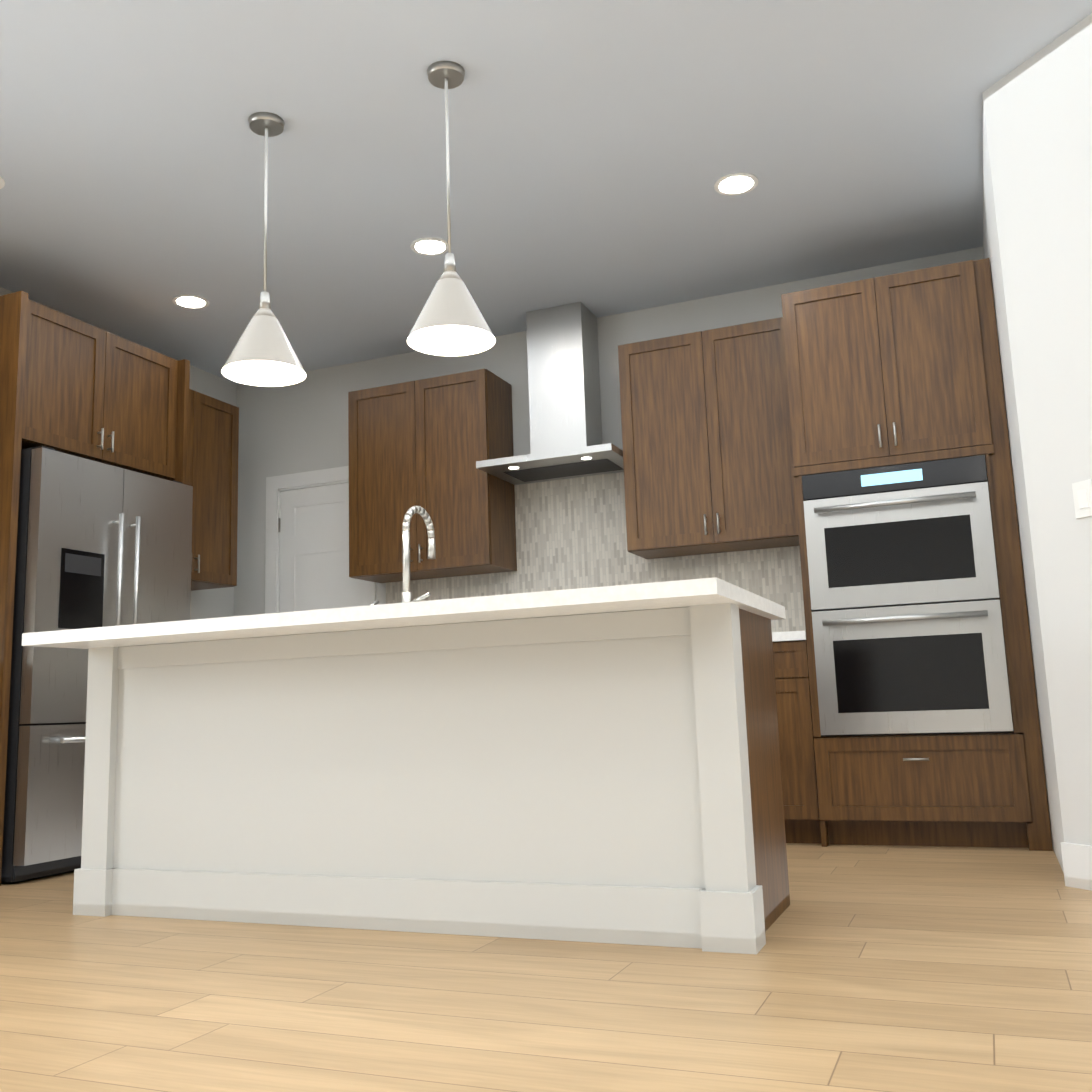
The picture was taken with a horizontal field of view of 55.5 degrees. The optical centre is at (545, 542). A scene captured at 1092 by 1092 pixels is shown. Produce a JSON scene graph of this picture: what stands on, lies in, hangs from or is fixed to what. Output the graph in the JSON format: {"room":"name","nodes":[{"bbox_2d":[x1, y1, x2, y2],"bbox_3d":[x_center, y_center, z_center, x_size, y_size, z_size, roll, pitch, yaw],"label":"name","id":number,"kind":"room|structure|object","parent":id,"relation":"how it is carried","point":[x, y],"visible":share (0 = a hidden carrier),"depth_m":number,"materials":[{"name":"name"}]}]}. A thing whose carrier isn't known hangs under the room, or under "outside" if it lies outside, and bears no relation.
{"room":"kitchen","nodes":[
{"label":"kitchen","id":0,"kind":"room"},
{"bbox_2d":[0,287,236,619],"bbox_3d":[-3.676,-0.219,2.699,0.150,2.770,8.720,-6,-10,22],"label":"wall","id":1,"kind":"structure","parent":0,"point":[212,603],"depth_m":6.42,"materials":[{"name":"white paint"}]},
{"bbox_2d":[0,291,183,482],"bbox_3d":[-2.362,-0.668,4.995,0.615,0.630,0.960,-6,-10,22],"label":"upper cabinet","id":2,"kind":"object","parent":1,"relation":"attached to","point":[73,386],"depth_m":4.77,"materials":[{"name":"brown wood"}]},
{"bbox_2d":[180,383,238,590],"bbox_3d":[-2.128,-0.314,5.837,0.345,1.080,0.780,-6,-10,22],"label":"upper cabinet","id":3,"kind":"object","parent":1,"relation":"attached to","point":[209,426],"depth_m":5.93,"materials":[{"name":"brown wood"}]},
{"bbox_2d":[0,843,1091,1091],"bbox_3d":[2.052,1.073,2.922,10.600,0.100,14.100,-6,-10,22],"label":"floor","id":4,"kind":"structure","parent":0,"point":[908,969],"depth_m":2.24,"materials":[{"name":"brown wood"}]},
{"bbox_2d":[1,446,192,883],"bbox_3d":[-2.218,0.556,4.757,0.781,1.790,0.910,-6,-10,22],"label":"refrigerator","id":5,"kind":"object","parent":4,"relation":"on","point":[99,544],"visible":0.6,"depth_m":4.38,"materials":[{"name":"grey metal"}]},
{"bbox_2d":[73,594,789,953],"bbox_3d":[-0.397,0.737,3.384,2.258,0.875,0.708,-6,-10,22],"label":"kitchen island","id":6,"kind":"object","parent":4,"relation":"on","point":[594,764],"depth_m":3.01,"materials":[{"name":"white wood"}]},
{"bbox_2d":[22,577,761,649],"bbox_3d":[-0.542,0.241,3.150,2.280,0.040,0.510,-6,-10,22],"label":"island countertop","id":7,"kind":"structure","parent":6,"relation":"on","point":[704,591],"depth_m":2.86,"materials":[{"name":"white stone"}]},
{"bbox_2d":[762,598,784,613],"bbox_3d":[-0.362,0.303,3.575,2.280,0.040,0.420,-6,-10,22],"label":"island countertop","id":8,"kind":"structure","parent":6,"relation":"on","point":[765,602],"depth_m":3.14,"materials":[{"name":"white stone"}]},
{"bbox_2d":[772,638,819,843],"bbox_3d":[0.863,0.938,4.912,0.888,0.875,0.615,-6,-10,22],"label":"base cabinet","id":9,"kind":"object","parent":4,"relation":"on","point":[794,662],"depth_m":4.51,"materials":[{"name":"brown wood"}]},
{"bbox_2d":[772,630,813,641],"bbox_3d":[0.844,0.485,4.977,0.888,0.040,0.631,-6,-10,22],"label":"countertop","id":10,"kind":"structure","parent":9,"relation":"on","point":[777,635],"depth_m":4.55,"materials":[{"name":"white stone"}]},
{"bbox_2d":[808,726,1039,850],"bbox_3d":[1.655,1.063,4.547,0.825,0.458,0.635,-6,-10,22],"label":"base cabinet","id":11,"kind":"object","parent":4,"relation":"on","point":[974,789],"depth_m":4.27,"materials":[{"name":"brown wood"}]},
{"bbox_2d":[0,0,1091,383],"bbox_3d":[1.954,-1.759,3.374,10.600,0.100,14.100,-6,-10,22],"label":"ceiling","id":12,"kind":"structure","parent":0,"point":[598,148],"depth_m":4.05,"materials":[{"name":"white paint"}]},
{"bbox_2d":[0,176,4,188],"bbox_3d":[-2.248,-1.442,4.112,0.184,0.007,0.184,-6,-10,22],"label":"recessed light","id":13,"kind":"object","parent":12,"relation":"in","point":[2,183],"visible":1,"depth_m":4.14,"materials":[{"name":"white plastic"}]},
{"bbox_2d":[172,294,209,308],"bbox_3d":[-1.846,-1.252,5.393,0.184,0.007,0.184,-6,-10,22],"label":"recessed light","id":14,"kind":"object","parent":12,"relation":"in","point":[188,301],"visible":1,"depth_m":5.38,"materials":[{"name":"white plastic"}]},
{"bbox_2d":[221,112,306,386],"bbox_3d":[-1.005,-1.065,3.716,0.290,0.960,0.290,-6,-10,22],"label":"pendant light","id":15,"kind":"object","parent":12,"relation":"hanging from","point":[262,354],"visible":1,"depth_m":3.69,"materials":[{"name":"silver metal"}]},
{"bbox_2d":[410,237,447,255],"bbox_3d":[-0.541,-1.383,4.848,0.184,0.007,0.184,-6,-10,22],"label":"recessed light","id":16,"kind":"object","parent":12,"relation":"in","point":[430,246],"visible":0.94,"depth_m":4.84,"materials":[{"name":"white plastic"}]},
{"bbox_2d":[407,61,495,355],"bbox_3d":[-0.325,-1.130,3.459,0.290,0.960,0.290,-6,-10,22],"label":"pendant light","id":17,"kind":"object","parent":12,"relation":"hanging from","point":[450,321],"visible":0.96,"depth_m":3.45,"materials":[{"name":"silver metal"}]},
{"bbox_2d":[714,173,757,195],"bbox_3d":[0.800,-1.507,4.363,0.184,0.007,0.184,-6,-10,22],"label":"recessed light","id":18,"kind":"object","parent":12,"relation":"in","point":[735,184],"visible":1,"depth_m":4.35,"materials":[{"name":"white plastic"}]},
{"bbox_2d":[234,246,984,615],"bbox_3d":[0.130,0.136,5.746,4.500,2.770,0.120,-6,-10,22],"label":"wall","id":19,"kind":"structure","parent":0,"point":[294,428],"depth_m":6.31,"materials":[{"name":"white paint"}]},
{"bbox_2d":[265,466,376,613],"bbox_3d":[-1.371,0.593,6.208,0.790,2.115,0.074,-6,-10,22],"label":"door","id":20,"kind":"structure","parent":19,"relation":"attached to","point":[307,546],"depth_m":6.36,"materials":[{"name":"white wood"}]},
{"bbox_2d":[348,369,519,585],"bbox_3d":[-0.653,-0.356,5.889,0.880,1.080,0.345,-6,-10,22],"label":"upper cabinet","id":21,"kind":"object","parent":19,"relation":"attached to","point":[421,442],"depth_m":5.74,"materials":[{"name":"brown wood"}]},
{"bbox_2d":[476,302,623,484],"bbox_3d":[0.059,-0.834,5.569,0.748,0.898,0.486,-6,-10,22],"label":"range hood","id":22,"kind":"object","parent":19,"relation":"attached to","point":[564,398],"visible":0.96,"depth_m":5.56,"materials":[{"name":"silver metal"}]},
{"bbox_2d":[618,318,806,561],"bbox_3d":[0.863,-0.508,5.269,0.890,1.080,0.345,-6,-10,22],"label":"upper cabinet","id":23,"kind":"object","parent":19,"relation":"attached to","point":[732,436],"depth_m":5.12,"materials":[{"name":"brown wood"}]},
{"bbox_2d":[780,260,999,489],"bbox_3d":[1.594,-0.715,4.830,0.825,0.858,0.635,-6,-10,22],"label":"upper cabinet","id":24,"kind":"object","parent":19,"relation":"attached to","point":[888,370],"depth_m":4.53,"materials":[{"name":"brown wood"}]},
{"bbox_2d":[802,455,1012,735],"bbox_3d":[1.602,0.264,4.612,0.751,1.136,0.657,-6,-10,22],"label":"double wall oven","id":25,"kind":"object","parent":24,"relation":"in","point":[908,636],"visible":1,"depth_m":4.35,"materials":[{"name":"grey metal"}]},
{"bbox_2d":[982,13,1091,872],"bbox_3d":[2.252,-0.203,4.079,0.730,2.770,2.170,-6,-10,22],"label":"wall block","id":26,"kind":"object","parent":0,"point":[1037,176],"visible":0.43,"depth_m":3.45,"materials":[{"name":"white paint"}]},
{"bbox_2d":[1061,842,1091,890],"bbox_3d":[1.163,0.635,0.732,10.104,0.135,8.908,-6,-10,22],"label":"baseboard","id":27,"kind":"structure","parent":26,"relation":"attached to","point":[1077,862],"depth_m":3.28,"materials":[{"name":"white wood"}]},
{"bbox_2d":[1072,479,1091,518],"bbox_3d":[1.717,-0.140,3.313,0.008,0.116,0.072,2,-10,-22],"label":"switch","id":28,"kind":"object","parent":26,"relation":"attached to","point":[1082,494],"visible":1,"depth_m":3.31,"materials":[{"name":"white plastic"}]}
]}

